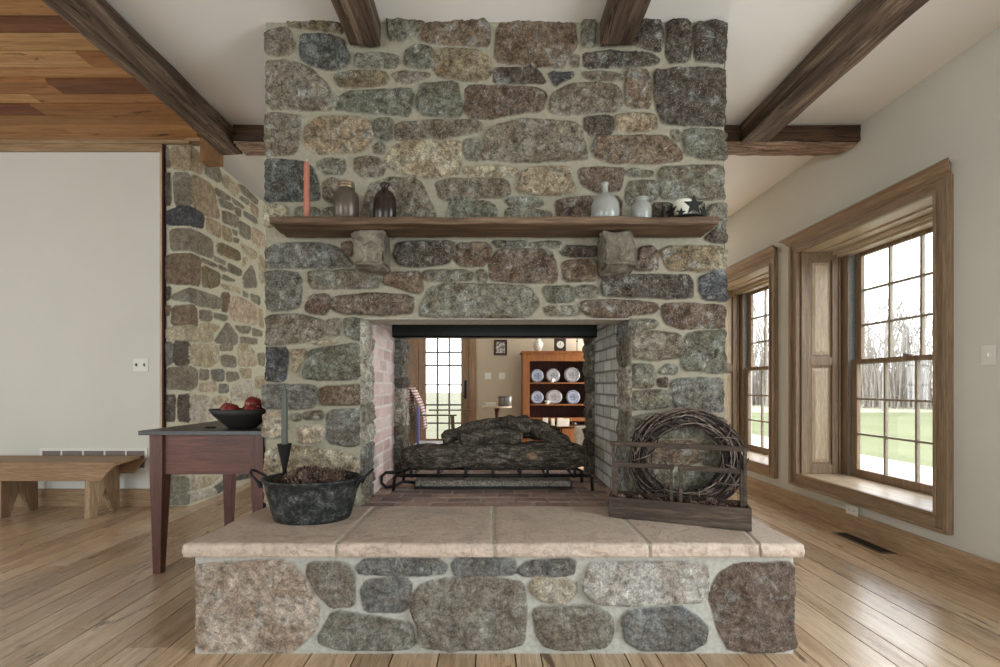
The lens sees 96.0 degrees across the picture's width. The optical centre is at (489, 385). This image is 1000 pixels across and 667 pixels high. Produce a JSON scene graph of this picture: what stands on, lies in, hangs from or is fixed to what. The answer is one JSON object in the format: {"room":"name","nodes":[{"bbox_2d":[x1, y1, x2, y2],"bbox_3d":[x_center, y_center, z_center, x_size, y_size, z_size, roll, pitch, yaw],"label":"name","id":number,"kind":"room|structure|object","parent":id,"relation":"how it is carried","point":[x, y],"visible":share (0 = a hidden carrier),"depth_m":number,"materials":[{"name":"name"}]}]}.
{"room":"traditional dwelling","nodes":[
{"label":"traditional dwelling","id":0,"kind":"room"},
{"bbox_2d":[0,152,159,488],"bbox_3d":[-4.920,-0.600,4.625,3.360,3.600,0.250,0,0,0],"label":"wall","id":1,"kind":"structure","parent":0,"point":[80,231],"depth_m":4.50,"materials":[{"name":"white paint"}]},
{"bbox_2d":[13,489,150,506],"bbox_3d":[-4.893,1.113,4.487,3.215,0.175,0.025,0,0,0],"label":"baseboard","id":2,"kind":"structure","parent":1,"relation":"attached to","point":[46,497],"depth_m":4.47,"materials":[{"name":"brown wood"}]},
{"bbox_2d":[40,448,147,469],"bbox_3d":[-3.955,0.732,4.495,1.070,0.220,0.014,0,0,0],"label":"air vent","id":3,"kind":"object","parent":1,"relation":"in","point":[143,452],"visible":0.43,"depth_m":4.49,"materials":[{"name":"white plastic"}]},
{"bbox_2d":[0,140,191,151],"bbox_3d":[-4.740,-2.388,4.478,3.520,0.105,0.045,0,0,0],"label":"trim","id":4,"kind":"structure","parent":1,"relation":"attached to","point":[5,145],"depth_m":4.47,"materials":[{"name":"brown wood"}]},
{"bbox_2d":[133,358,147,370],"bbox_3d":[-3.490,-0.210,4.490,0.150,0.130,0.028,0,0,0],"label":"light switch","id":5,"kind":"object","parent":1,"relation":"attached to","point":[139,364],"visible":1,"depth_m":4.49,"materials":[{"name":"white plastic"}]},
{"bbox_2d":[160,151,161,427],"bbox_3d":[-3.270,-0.580,4.486,0.030,3.560,0.028,0,0,0],"label":"trim","id":6,"kind":"structure","parent":1,"relation":"attached to","point":[160,151],"depth_m":4.47,"materials":[{"name":"brown wood"}]},
{"bbox_2d":[0,0,199,139],"bbox_3d":[-4.400,-2.498,0.500,4.400,0.104,8.200,0,0,0],"label":"ceiling","id":7,"kind":"structure","parent":0,"point":[54,86],"depth_m":3.74,"materials":[{"name":"brown wood"}]},
{"bbox_2d":[165,145,265,505],"bbox_3d":[-3.102,-0.610,6.183,0.287,3.619,3.420,0,0,0],"label":"wall","id":8,"kind":"structure","parent":0,"point":[215,308],"depth_m":4.77,"materials":[{"name":"stone"}]},
{"bbox_2d":[162,144,165,427],"bbox_3d":[-3.247,-0.600,4.481,0.017,3.600,0.038,0,0,0],"label":"trim","id":9,"kind":"structure","parent":8,"relation":"attached to","point":[163,145],"depth_m":4.46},
{"bbox_2d":[200,137,223,166],"bbox_3d":[-2.780,-2.390,4.500,0.160,0.340,0.120,0,0,0],"label":"trim","id":10,"kind":"structure","parent":8,"relation":"attached to","point":[209,156],"depth_m":4.44,"materials":[{"name":"wood"}]},
{"bbox_2d":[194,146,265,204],"bbox_3d":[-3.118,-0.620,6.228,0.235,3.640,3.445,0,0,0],"label":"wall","id":11,"kind":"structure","parent":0,"point":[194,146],"depth_m":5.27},
{"bbox_2d":[185,138,199,145],"bbox_3d":[-2.940,-2.493,4.500,0.160,0.135,0.100,0,0,0],"label":"trim","id":12,"kind":"structure","parent":11,"relation":"attached to","point":[195,141],"depth_m":4.45,"materials":[{"name":"brown wood"}]},
{"bbox_2d":[0,466,999,666],"bbox_3d":[-1.750,1.260,2.200,9.700,0.120,11.600,0,0,0],"label":"floor","id":13,"kind":"structure","parent":0,"point":[76,591],"depth_m":2.44,"materials":[{"name":"brown wood"}]},
{"bbox_2d":[0,455,146,518],"bbox_3d":[-4.105,0.943,4.235,1.489,0.515,0.410,0,0,0],"label":"wooden bench","id":14,"kind":"object","parent":13,"relation":"on","point":[19,474],"visible":1,"depth_m":4.12,"materials":[{"name":"wood"}]},
{"bbox_2d":[138,421,265,573],"bbox_3d":[-1.795,0.740,3.285,0.810,0.920,0.947,0,0,0],"label":"side table","id":15,"kind":"object","parent":13,"relation":"on","point":[190,448],"visible":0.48,"depth_m":2.88,"materials":[{"name":"red paint"}]},
{"bbox_2d":[208,408,265,428],"bbox_3d":[-1.660,0.216,3.020,0.424,0.127,0.305,0,0,0],"label":"fruit bowl","id":16,"kind":"object","parent":15,"relation":"on","point":[235,419],"visible":0.84,"depth_m":2.92,"materials":[{"name":"black wood"}]},
{"bbox_2d":[219,400,230,409],"bbox_3d":[-1.783,0.154,3.070,0.108,0.111,0.108,0,0,5],"label":"apple","id":17,"kind":"object","parent":16,"relation":"in","point":[224,404],"visible":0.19,"depth_m":3.04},
{"bbox_2d":[222,401,239,409],"bbox_3d":[-1.725,0.156,3.000,0.109,0.112,0.109,0,0,0],"label":"apple","id":18,"kind":"object","parent":16,"relation":"in","point":[231,406],"visible":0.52,"depth_m":2.97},
{"bbox_2d":[244,402,260,409],"bbox_3d":[-1.569,0.160,2.978,0.107,0.111,0.108,0,0,26],"label":"apple","id":19,"kind":"object","parent":16,"relation":"in","point":[250,406],"visible":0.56,"depth_m":2.95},
{"bbox_2d":[244,396,261,406],"bbox_3d":[-1.604,0.113,3.050,0.108,0.109,0.108,0,0,44],"label":"apple","id":20,"kind":"object","parent":16,"relation":"in","point":[250,400],"visible":0.56,"depth_m":3.02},
{"bbox_2d":[409,402,471,445],"bbox_3d":[-0.718,0.710,6.275,0.900,0.986,0.590,0,0,0],"label":"wooden armchair","id":21,"kind":"object","parent":13,"relation":"on","point":[414,435],"visible":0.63,"depth_m":6.07,"materials":[{"name":"brown wood"}]},
{"bbox_2d":[407,386,426,428],"bbox_3d":[-1.012,0.294,6.249,0.271,0.603,0.374,0,0,0],"label":"plaid throw","id":22,"kind":"object","parent":21,"relation":"on","point":[413,392],"visible":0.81,"depth_m":6.21,"materials":[{"name":"fabric"}]},
{"bbox_2d":[182,17,804,653],"bbox_3d":[0.020,-0.450,2.873,2.758,3.300,1.833,0,0,0],"label":"stone fireplace","id":23,"kind":"object","parent":13,"relation":"on","point":[480,117],"depth_m":2.58,"materials":[{"name":"grey stone"}]},
{"bbox_2d":[249,468,373,525],"bbox_3d":[-0.932,0.563,2.365,0.641,0.256,0.367,0,0,-2],"label":"metal bucket","id":24,"kind":"object","parent":23,"relation":"on","point":[300,504],"visible":0.91,"depth_m":2.23,"materials":[{"name":"black metal"}]},
{"bbox_2d":[274,476,285,482],"bbox_3d":[-1.095,0.504,2.343,0.072,0.074,0.074,0,0,18],"label":"pine cone","id":25,"kind":"object","parent":24,"relation":"in","point":[278,480],"visible":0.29,"depth_m":2.33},
{"bbox_2d":[277,383,291,475],"bbox_3d":[-1.105,0.322,2.420,0.076,0.678,0.076,0,0,0],"label":"candle holder","id":26,"kind":"object","parent":24,"relation":"in","point":[284,448],"visible":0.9,"depth_m":2.41,"materials":[{"name":"black metal"}]},
{"bbox_2d":[277,443,291,475],"bbox_3d":[-1.105,0.486,2.420,0.076,0.350,0.076,0,0,0],"label":"cup","id":27,"kind":"object","parent":26,"relation":"on","point":[284,449],"depth_m":2.40,"materials":[{"name":"black metal"}]},
{"bbox_2d":[283,471,297,481],"bbox_3d":[-1.023,0.478,2.317,0.081,0.080,0.081,0,0,-35],"label":"pine cone","id":28,"kind":"object","parent":24,"relation":"in","point":[290,474],"visible":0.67,"depth_m":2.30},
{"bbox_2d":[284,477,298,482],"bbox_3d":[-1.008,0.504,2.293,0.083,0.087,0.087,0,0,42],"label":"pine cone","id":29,"kind":"object","parent":24,"relation":"in","point":[294,478],"visible":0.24,"depth_m":2.28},
{"bbox_2d":[294,467,304,475],"bbox_3d":[-0.996,0.460,2.361,0.076,0.074,0.075,0,0,7],"label":"pine cone","id":30,"kind":"object","parent":24,"relation":"in","point":[298,469],"visible":0.39,"depth_m":2.35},
{"bbox_2d":[302,479,315,482],"bbox_3d":[-0.917,0.512,2.276,0.088,0.087,0.084,0,0,-28],"label":"pine cone","id":31,"kind":"object","parent":24,"relation":"in","point":[306,480],"visible":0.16,"depth_m":2.27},
{"bbox_2d":[305,465,320,479],"bbox_3d":[-0.925,0.452,2.342,0.089,0.090,0.088,0,0,29],"label":"pine cone","id":32,"kind":"object","parent":24,"relation":"in","point":[313,469],"visible":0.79,"depth_m":2.33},
{"bbox_2d":[312,469,327,482],"bbox_3d":[-0.883,0.473,2.337,0.084,0.086,0.085,0,0,-7],"label":"pine cone","id":33,"kind":"object","parent":24,"relation":"in","point":[320,476],"visible":0.77,"depth_m":2.32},
{"bbox_2d":[321,478,333,482],"bbox_3d":[-0.831,0.517,2.309,0.089,0.085,0.086,0,0,-13],"label":"pine cone","id":34,"kind":"object","parent":24,"relation":"in","point":[328,479],"visible":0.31,"depth_m":2.31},
{"bbox_2d":[322,467,333,478],"bbox_3d":[-0.858,0.464,2.369,0.078,0.080,0.081,0,0,38],"label":"pine cone","id":35,"kind":"object","parent":24,"relation":"in","point":[327,470],"visible":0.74,"depth_m":2.35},
{"bbox_2d":[331,475,344,480],"bbox_3d":[-0.800,0.505,2.353,0.086,0.085,0.083,0,0,-22],"label":"pine cone","id":36,"kind":"object","parent":24,"relation":"in","point":[335,478],"visible":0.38,"depth_m":2.34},
{"label":"pine cone","id":37,"kind":"object","parent":24,"relation":"in","visible":0},
{"bbox_2d":[296,469,311,482],"bbox_3d":[-0.956,0.471,2.328,0.086,0.088,0.082,0,0,-13],"label":"pine cone","id":38,"kind":"object","parent":37,"relation":"on","point":[302,475],"visible":0.56,"depth_m":2.30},
{"label":"pine cone","id":39,"kind":"object","parent":24,"relation":"in","visible":0},
{"bbox_2d":[330,467,345,478],"bbox_3d":[-0.809,0.473,2.387,0.083,0.089,0.088,0,0,-45],"label":"pine cone","id":40,"kind":"object","parent":39,"relation":"on","point":[335,471],"visible":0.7,"depth_m":2.37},
{"bbox_2d":[400,440,585,470],"bbox_3d":[0.023,0.476,3.082,1.259,0.204,0.220,0,0,0],"label":"log","id":41,"kind":"object","parent":23,"relation":"on","point":[535,454],"visible":0.9,"depth_m":3.00,"materials":[{"name":"wood"}]},
{"bbox_2d":[441,415,515,442],"bbox_3d":[-0.077,0.302,3.154,0.536,0.200,0.132,0,0,-5],"label":"log","id":42,"kind":"object","parent":41,"relation":"on","point":[449,435],"visible":0.61,"depth_m":3.11,"materials":[{"name":"wood"}]},
{"bbox_2d":[523,425,559,439],"bbox_3d":[0.174,0.344,3.233,0.663,0.140,0.135,0,0,0],"label":"log","id":43,"kind":"object","parent":42,"relation":"on","point":[525,435],"visible":0.12,"depth_m":3.20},
{"bbox_2d":[459,428,522,445],"bbox_3d":[0.007,0.346,3.050,0.439,0.129,0.140,0,0,0],"label":"log","id":44,"kind":"object","parent":41,"relation":"on","point":[478,436],"visible":0.95,"depth_m":3.00,"materials":[{"name":"wood"}]},
{"bbox_2d":[502,416,530,432],"bbox_3d":[0.175,0.264,3.061,0.217,0.112,0.098,0,0,31],"label":"log","id":45,"kind":"object","parent":44,"relation":"on","point":[508,422],"visible":0.99,"depth_m":3.02,"materials":[{"name":"wood"}]},
{"bbox_2d":[516,415,570,448],"bbox_3d":[0.361,0.321,3.100,0.394,0.242,0.139,0,0,15],"label":"log","id":46,"kind":"object","parent":41,"relation":"on","point":[540,429],"visible":0.72,"depth_m":3.05,"materials":[{"name":"wood"}]},
{"bbox_2d":[269,216,718,237],"bbox_3d":[0.022,-0.868,2.465,2.379,0.050,0.224,0,0,0],"label":"mantel shelf","id":47,"kind":"object","parent":23,"relation":"on","point":[289,226],"visible":0.96,"depth_m":2.40,"materials":[{"name":"brown wood"}]},
{"bbox_2d":[304,160,309,215],"bbox_3d":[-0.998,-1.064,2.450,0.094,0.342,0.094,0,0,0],"label":"taper candle","id":48,"kind":"object","parent":47,"relation":"on","point":[306,164],"visible":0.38,"depth_m":2.44,"materials":[{"name":"wax"}]},
{"bbox_2d":[333,180,358,216],"bbox_3d":[-0.782,-0.999,2.450,0.136,0.213,0.136,0,0,0],"label":"jar","id":49,"kind":"object","parent":47,"relation":"on","point":[345,198],"visible":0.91,"depth_m":2.40,"materials":[{"name":"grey ceramic"}]},
{"bbox_2d":[373,182,395,216],"bbox_3d":[-0.573,-0.999,2.450,0.126,0.212,0.094,0,0,0],"label":"glass bottle","id":50,"kind":"object","parent":47,"relation":"on","point":[384,201],"visible":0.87,"depth_m":2.41,"materials":[{"name":"glass"}]},
{"bbox_2d":[591,181,619,216],"bbox_3d":[0.626,-1.000,2.450,0.154,0.214,0.154,0,0,0],"label":"bottle","id":51,"kind":"object","parent":47,"relation":"on","point":[605,204],"visible":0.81,"depth_m":2.39,"materials":[{"name":"ceramic"}]},
{"bbox_2d":[631,195,651,216],"bbox_3d":[0.823,-0.958,2.450,0.110,0.131,0.110,0,0,0],"label":"jar","id":52,"kind":"object","parent":47,"relation":"on","point":[641,207],"visible":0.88,"depth_m":2.41,"materials":[{"name":"ceramic"}]},
{"bbox_2d":[661,195,707,216],"bbox_3d":[1.052,-0.945,2.460,0.256,0.116,0.250,0,0,0],"label":"candle holder","id":53,"kind":"object","parent":47,"relation":"on","point":[693,204],"visible":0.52,"depth_m":2.36,"materials":[{"name":"metal"}]},
{"bbox_2d":[674,198,691,215],"bbox_3d":[1.058,-0.956,2.470,0.094,0.118,0.094,0,0,0],"label":"pillar candle","id":54,"kind":"object","parent":53,"relation":"in","point":[679,203],"visible":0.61,"depth_m":2.43,"materials":[{"name":"wax"}]},
{"bbox_2d":[608,441,751,530],"bbox_3d":[0.963,0.495,2.330,0.662,0.392,0.165,0,0,21],"label":"tote","id":55,"kind":"object","parent":23,"relation":"on","point":[724,517],"visible":0.99,"depth_m":2.26,"materials":[{"name":"wood"}]},
{"bbox_2d":[613,462,673,501],"bbox_3d":[0.812,0.544,2.388,0.307,0.268,0.137,0,0,21],"label":"tote","id":56,"kind":"object","parent":55,"relation":"in","point":[617,464],"visible":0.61,"depth_m":2.38,"materials":[{"name":"wood"}]},
{"bbox_2d":[625,493,634,497],"bbox_3d":[0.759,0.610,2.436,0.067,0.066,0.063,0,0,33],"label":"pine cone","id":57,"kind":"object","parent":56,"relation":"in","point":[629,495],"visible":0.4,"depth_m":2.42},
{"bbox_2d":[634,494,643,498],"bbox_3d":[0.780,0.603,2.367,0.066,0.067,0.065,0,0,-27],"label":"pine cone","id":58,"kind":"object","parent":56,"relation":"in","point":[639,495],"visible":0.36,"depth_m":2.36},
{"bbox_2d":[642,493,653,499],"bbox_3d":[0.846,0.604,2.402,0.067,0.066,0.064,0,0,4],"label":"pine cone","id":59,"kind":"object","parent":56,"relation":"in","point":[647,495],"visible":0.62,"depth_m":2.39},
{"bbox_2d":[661,494,669,500],"bbox_3d":[0.934,0.604,2.371,0.064,0.066,0.067,0,0,19],"label":"pine cone","id":60,"kind":"object","parent":56,"relation":"in","point":[664,497],"visible":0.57,"depth_m":2.37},
{"bbox_2d":[677,465,745,507],"bbox_3d":[1.113,0.544,2.272,0.307,0.268,0.137,0,0,21],"label":"tote","id":61,"kind":"object","parent":55,"relation":"in","point":[681,468],"visible":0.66,"depth_m":2.27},
{"bbox_2d":[686,497,698,502],"bbox_3d":[1.048,0.605,2.328,0.064,0.067,0.066,0,0,38],"label":"pine cone","id":62,"kind":"object","parent":61,"relation":"in","point":[688,499],"visible":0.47,"depth_m":2.32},
{"bbox_2d":[705,497,717,505],"bbox_3d":[1.129,0.599,2.298,0.067,0.066,0.063,0,0,38],"label":"pine cone","id":63,"kind":"object","parent":61,"relation":"in","point":[712,501],"visible":0.7,"depth_m":2.28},
{"bbox_2d":[725,500,737,506],"bbox_3d":[1.212,0.604,2.261,0.064,0.066,0.066,0,0,-7],"label":"pine cone","id":64,"kind":"object","parent":61,"relation":"in","point":[730,503],"visible":0.62,"depth_m":2.25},
{"bbox_2d":[627,405,748,498],"bbox_3d":[1.086,0.399,2.489,0.672,0.584,0.138,0,0,0],"label":"wreath","id":65,"kind":"object","parent":23,"relation":"on","point":[644,480],"visible":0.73,"depth_m":2.48,"materials":[{"name":"wicker"}]},
{"bbox_2d":[482,405,511,417],"bbox_3d":[0.108,0.744,6.586,0.451,0.901,0.468,0,0,0],"label":"pedestal table","id":66,"kind":"object","parent":13,"relation":"on","point":[496,407],"visible":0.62,"depth_m":6.50,"materials":[{"name":"brown wood"}]},
{"bbox_2d":[498,396,511,405],"bbox_3d":[0.220,0.220,6.600,0.210,0.146,0.210,0,0,0],"label":"tin canister","id":67,"kind":"object","parent":66,"relation":"on","point":[502,400],"visible":0.96,"depth_m":6.51,"materials":[{"name":"metal"}]},
{"bbox_2d":[519,351,585,441],"bbox_3d":[1.176,0.312,7.600,1.326,1.775,0.480,0,0,0],"label":"hutch","id":68,"kind":"object","parent":13,"relation":"on","point":[543,361],"visible":0.31,"depth_m":7.82,"materials":[{"name":"brown wood"}]},
{"bbox_2d":[530,369,543,381],"bbox_3d":[0.783,-0.172,7.506,0.224,0.220,0.052,0,0,-1],"label":"plate","id":69,"kind":"object","parent":68,"relation":"on","point":[536,375],"visible":1,"depth_m":7.51,"materials":[{"name":"ceramic"}]},
{"bbox_2d":[530,391,543,403],"bbox_3d":[0.783,0.190,7.506,0.220,0.216,0.052,0,0,-1],"label":"plate","id":70,"kind":"object","parent":68,"relation":"on","point":[536,397],"visible":1,"depth_m":7.51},
{"bbox_2d":[533,339,542,350],"bbox_3d":[0.800,-0.689,7.500,0.170,0.225,0.170,0,0,0],"label":"vase","id":71,"kind":"object","parent":68,"relation":"on","point":[537,344],"visible":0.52,"depth_m":7.45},
{"bbox_2d":[550,419,554,425],"bbox_3d":[1.028,0.598,7.399,0.060,0.125,0.083,0,0,0],"label":"canister","id":72,"kind":"object","parent":68,"relation":"on","point":[552,422],"visible":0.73,"depth_m":7.36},
{"bbox_2d":[546,368,559,381],"bbox_3d":[1.050,-0.177,7.506,0.236,0.232,0.054,0,0,1],"label":"plate","id":73,"kind":"object","parent":68,"relation":"on","point":[552,373],"visible":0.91,"depth_m":7.51,"materials":[{"name":"ceramic"}]},
{"bbox_2d":[546,390,561,403],"bbox_3d":[1.067,0.181,7.506,0.276,0.236,0.055,0,0,1],"label":"plate","id":74,"kind":"object","parent":68,"relation":"on","point":[554,396],"visible":0.97,"depth_m":7.51,"materials":[{"name":"ceramic"}]},
{"bbox_2d":[530,403,583,405],"bbox_3d":[1.176,0.311,7.625,1.226,0.022,0.390,0,0,0],"label":"shelf","id":75,"kind":"object","parent":68,"relation":"attached to","point":[531,404],"depth_m":7.43,"materials":[{"name":"brown wood"}]},
{"bbox_2d":[530,382,583,383],"bbox_3d":[1.176,-0.049,7.625,1.226,0.022,0.390,0,0,0],"label":"shelf","id":76,"kind":"object","parent":68,"relation":"attached to","point":[530,382],"depth_m":7.43,"materials":[{"name":"brown wood"}]},
{"bbox_2d":[554,339,565,350],"bbox_3d":[1.167,-0.681,7.495,0.190,0.210,0.089,0,0,0],"label":"mantel clock","id":77,"kind":"object","parent":68,"relation":"on","point":[559,344],"visible":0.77,"depth_m":7.46,"materials":[{"name":"black metal"}]},
{"bbox_2d":[557,418,562,425],"bbox_3d":[1.151,0.593,7.399,0.100,0.135,0.083,0,0,0],"label":"canister","id":78,"kind":"object","parent":68,"relation":"on","point":[559,420],"visible":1,"depth_m":7.36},
{"bbox_2d":[563,419,568,425],"bbox_3d":[1.250,0.598,7.399,0.100,0.125,0.083,0,0,0],"label":"canister","id":79,"kind":"object","parent":68,"relation":"on","point":[565,421],"visible":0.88,"depth_m":7.36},
{"bbox_2d":[549,424,584,426],"bbox_3d":[1.176,0.671,7.625,1.226,0.022,0.390,0,0,0],"label":"shelf","id":80,"kind":"object","parent":68,"relation":"attached to","point":[570,425],"depth_m":7.52,"materials":[{"name":"brown wood"}]},
{"bbox_2d":[564,367,579,381],"bbox_3d":[1.367,-0.187,7.505,0.269,0.252,0.057,0,0,1],"label":"plate","id":81,"kind":"object","parent":68,"relation":"on","point":[571,374],"visible":1,"depth_m":7.51,"materials":[{"name":"ceramic"}]},
{"bbox_2d":[566,390,579,403],"bbox_3d":[1.383,0.183,7.506,0.236,0.232,0.054,0,0,1],"label":"plate","id":82,"kind":"object","parent":68,"relation":"on","point":[572,396],"visible":1,"depth_m":7.51,"materials":[{"name":"ceramic"}]},
{"bbox_2d":[574,426,585,444],"bbox_3d":[1.260,0.790,5.600,0.560,0.820,0.500,0,0,0],"label":"chair","id":83,"kind":"object","parent":13,"relation":"on","point":[578,433],"visible":0.09,"depth_m":5.61,"materials":[{"name":"fabric"}]},
{"bbox_2d":[832,532,896,553],"bbox_3d":[2.855,1.198,3.450,0.120,0.005,0.460,0,0,0],"label":"floor vent","id":84,"kind":"object","parent":13,"relation":"in","point":[860,541],"visible":1,"depth_m":3.42,"materials":[{"name":"brown metal"}]},
{"bbox_2d":[476,339,584,419],"bbox_3d":[-0.150,-0.700,8.000,6.500,3.800,0.200,0,0,0],"label":"wall","id":85,"kind":"structure","parent":0,"point":[487,390],"depth_m":7.90,"materials":[{"name":"beige paint"}]},
{"bbox_2d":[406,339,475,441],"bbox_3d":[-0.870,0.025,7.919,1.260,2.350,0.162,0,0,0],"label":"door","id":86,"kind":"structure","parent":85,"relation":"in","point":[416,370],"depth_m":7.87,"materials":[{"name":"brown wood"}]},
{"bbox_2d":[485,373,490,378],"bbox_3d":[-0.035,-0.176,7.891,0.110,0.115,0.018,0,0,0],"label":"wall switch","id":87,"kind":"object","parent":85,"relation":"attached to","point":[487,375],"visible":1,"depth_m":7.89,"materials":[{"name":"white plastic"}]},
{"bbox_2d":[494,340,506,354],"bbox_3d":[0.184,-0.676,7.888,0.230,0.270,0.025,0,0,0],"label":"framed picture","id":88,"kind":"object","parent":85,"relation":"attached to","point":[500,346],"visible":1,"depth_m":7.89},
{"bbox_2d":[496,342,504,352],"bbox_3d":[0.184,-0.676,7.894,0.160,0.200,0.012,0,0,0],"label":"print","id":89,"kind":"object","parent":88,"relation":"attached to","point":[500,346],"depth_m":7.89},
{"bbox_2d":[499,373,504,378],"bbox_3d":[0.211,-0.176,7.891,0.110,0.115,0.018,0,0,0],"label":"wall switch","id":90,"kind":"object","parent":85,"relation":"attached to","point":[501,375],"visible":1,"depth_m":7.89,"materials":[{"name":"white plastic"}]},
{"bbox_2d":[106,0,999,217],"bbox_3d":[-0.175,-2.370,2.200,6.550,0.540,11.600,0,0,0],"label":"ceiling","id":91,"kind":"structure","parent":0,"point":[217,46],"depth_m":2.73,"materials":[{"name":"paint"}]},
{"bbox_2d":[41,0,242,155],"bbox_3d":[-2.167,-2.018,0.174,0.205,0.165,7.254,0,0,0],"label":"ceiling beam","id":92,"kind":"structure","parent":91,"relation":"attached to","point":[97,21],"depth_m":2.76,"materials":[{"name":"wood"}]},
{"bbox_2d":[232,124,265,155],"bbox_3d":[-1.697,-2.016,3.703,0.738,0.163,0.207,0,0,0],"label":"ceiling beam","id":93,"kind":"structure","parent":91,"relation":"attached to","point":[249,138],"depth_m":3.60,"materials":[{"name":"wood"}]},
{"bbox_2d":[330,0,380,46],"bbox_3d":[-0.717,-2.018,-0.433,0.204,0.165,6.040,0,0,0],"label":"ceiling beam","id":94,"kind":"structure","parent":91,"relation":"attached to","point":[359,20],"depth_m":2.41,"materials":[{"name":"wood"}]},
{"bbox_2d":[600,0,650,45],"bbox_3d":[0.723,-2.017,-0.433,0.204,0.164,6.036,0,0,0],"label":"ceiling beam","id":95,"kind":"structure","parent":91,"relation":"attached to","point":[621,20],"depth_m":2.41,"materials":[{"name":"wood"}]},
{"bbox_2d":[724,125,860,156],"bbox_3d":[2.170,-2.014,3.703,1.604,0.168,0.215,0,0,0],"label":"ceiling beam","id":96,"kind":"structure","parent":91,"relation":"attached to","point":[792,140],"depth_m":3.61,"materials":[{"name":"wood"}]},
{"bbox_2d":[741,0,928,141],"bbox_3d":[2.110,-2.019,0.074,0.233,0.165,7.052,0,0,0],"label":"ceiling beam","id":97,"kind":"structure","parent":91,"relation":"attached to","point":[869,22],"depth_m":2.73,"materials":[{"name":"wood"}]},
{"bbox_2d":[724,26,999,563],"bbox_3d":[3.260,-0.500,2.250,0.580,3.400,11.500,0,0,0],"label":"wall","id":98,"kind":"structure","parent":0,"point":[953,112],"depth_m":2.87,"materials":[{"name":"white paint"}]},
{"bbox_2d":[724,245,777,478],"bbox_3d":[3.191,-0.239,5.404,0.638,2.392,1.654,0,0,0],"label":"window","id":99,"kind":"structure","parent":98,"relation":"in","point":[756,273],"depth_m":5.63,"materials":[{"name":"brown wood"}]},
{"bbox_2d":[846,504,857,516],"bbox_3d":[2.942,1.010,3.660,0.010,0.075,0.120,0,0,0],"label":"power outlet","id":100,"kind":"object","parent":98,"relation":"attached to","point":[850,509],"visible":1,"depth_m":3.66,"materials":[{"name":"white plastic"}]},
{"bbox_2d":[779,157,953,534],"bbox_3d":[3.191,-0.239,3.647,0.638,2.392,1.656,0,0,0],"label":"window","id":101,"kind":"structure","parent":98,"relation":"in","point":[826,258],"depth_m":3.92,"materials":[{"name":"brown wood"}]},
{"bbox_2d":[737,474,999,592],"bbox_3d":[2.958,1.117,2.200,0.024,0.166,11.400,0,0,0],"label":"baseboard","id":102,"kind":"structure","parent":98,"relation":"attached to","point":[981,571],"depth_m":3.28,"materials":[{"name":"brown wood"}]},
{"bbox_2d":[981,344,995,364],"bbox_3d":[2.961,-0.185,2.680,0.018,0.120,0.075,0,0,0],"label":"light switch","id":103,"kind":"object","parent":98,"relation":"attached to","point":[988,352],"visible":1,"depth_m":2.67,"materials":[{"name":"white plastic"}]},
{"label":"outside","id":104,"kind":"structure","parent":0,"visible":0},
{"bbox_2d":[752,434,932,484],"bbox_3d":[7.025,1.590,20.000,3.250,0.001,80.000,0,0,0],"label":"driveway","id":105,"kind":"structure","parent":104,"point":[899,469],"depth_m":8.78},
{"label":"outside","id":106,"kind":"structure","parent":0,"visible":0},
{"bbox_2d":[752,405,932,411],"bbox_3d":[49.325,1.588,32.500,81.350,0.001,11.000,0,0,0],"label":"driveway","id":107,"kind":"structure","parent":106,"point":[755,408],"depth_m":30.41,"materials":[{"name":"concrete"}]},
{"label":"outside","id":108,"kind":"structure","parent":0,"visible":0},
{"bbox_2d":[752,412,932,466],"bbox_3d":[63.600,1.600,42.000,120.000,0.001,144.000,0,0,0],"label":"ground","id":109,"kind":"structure","parent":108,"point":[900,424],"depth_m":15.16,"materials":[{"name":"plant"}]},
{"bbox_2d":[754,295,767,406],"bbox_3d":[20.391,-4.532,35.118,7.217,12.354,6.246,0,0,21],"label":"bare tree","id":110,"kind":"object","parent":109,"relation":"on","point":[755,310],"visible":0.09,"depth_m":34.68,"materials":[{"name":"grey plant"}]},
{"bbox_2d":[752,289,932,409],"bbox_3d":[31.797,-2.640,35.255,45.493,8.523,18.092,0,0,42],"label":"trees","id":111,"kind":"object","parent":109,"relation":"on","point":[901,379],"visible":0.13,"depth_m":32.98,"materials":[{"name":"plant"}]},
{"bbox_2d":[865,303,914,357],"bbox_3d":[39.379,-3.608,46.079,9.604,10.478,5.287,0,0,3],"label":"bare tree","id":112,"kind":"object","parent":109,"relation":"on","point":[914,303],"visible":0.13,"depth_m":45.49,"materials":[{"name":"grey plant"}]},
{"bbox_2d":[865,239,932,410],"bbox_3d":[25.623,-4.096,27.890,5.803,11.478,6.705,0,0,-30],"label":"bare tree","id":113,"kind":"object","parent":109,"relation":"on","point":[885,354],"visible":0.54,"depth_m":28.04,"materials":[{"name":"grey plant"}]},
{"bbox_2d":[865,246,932,350],"bbox_3d":[16.260,-2.125,18.709,3.787,7.506,6.880,0,0,-11],"label":"bare tree","id":114,"kind":"object","parent":109,"relation":"on","point":[879,299],"visible":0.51,"depth_m":18.45,"materials":[{"name":"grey plant"}]},
{"bbox_2d":[865,258,932,366],"bbox_3d":[32.354,-4.750,35.182,8.589,12.783,6.048,0,0,40],"label":"bare tree","id":115,"kind":"object","parent":109,"relation":"on","point":[908,342],"visible":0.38,"depth_m":35.34,"materials":[{"name":"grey plant"}]},
{"bbox_2d":[866,304,932,375],"bbox_3d":[38.155,-4.142,42.388,5.827,11.548,10.585,0,0,-38],"label":"bare tree","id":116,"kind":"object","parent":109,"relation":"on","point":[898,304],"visible":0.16,"depth_m":41.70,"materials":[{"name":"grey plant"}]},
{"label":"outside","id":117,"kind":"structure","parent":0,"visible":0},
{"bbox_2d":[426,393,460,437],"bbox_3d":[-18.200,1.610,59.100,43.600,0.001,101.800,0,0,0],"label":"ground","id":118,"kind":"structure","parent":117,"point":[431,398],"depth_m":27.34,"materials":[{"name":"green plant"}]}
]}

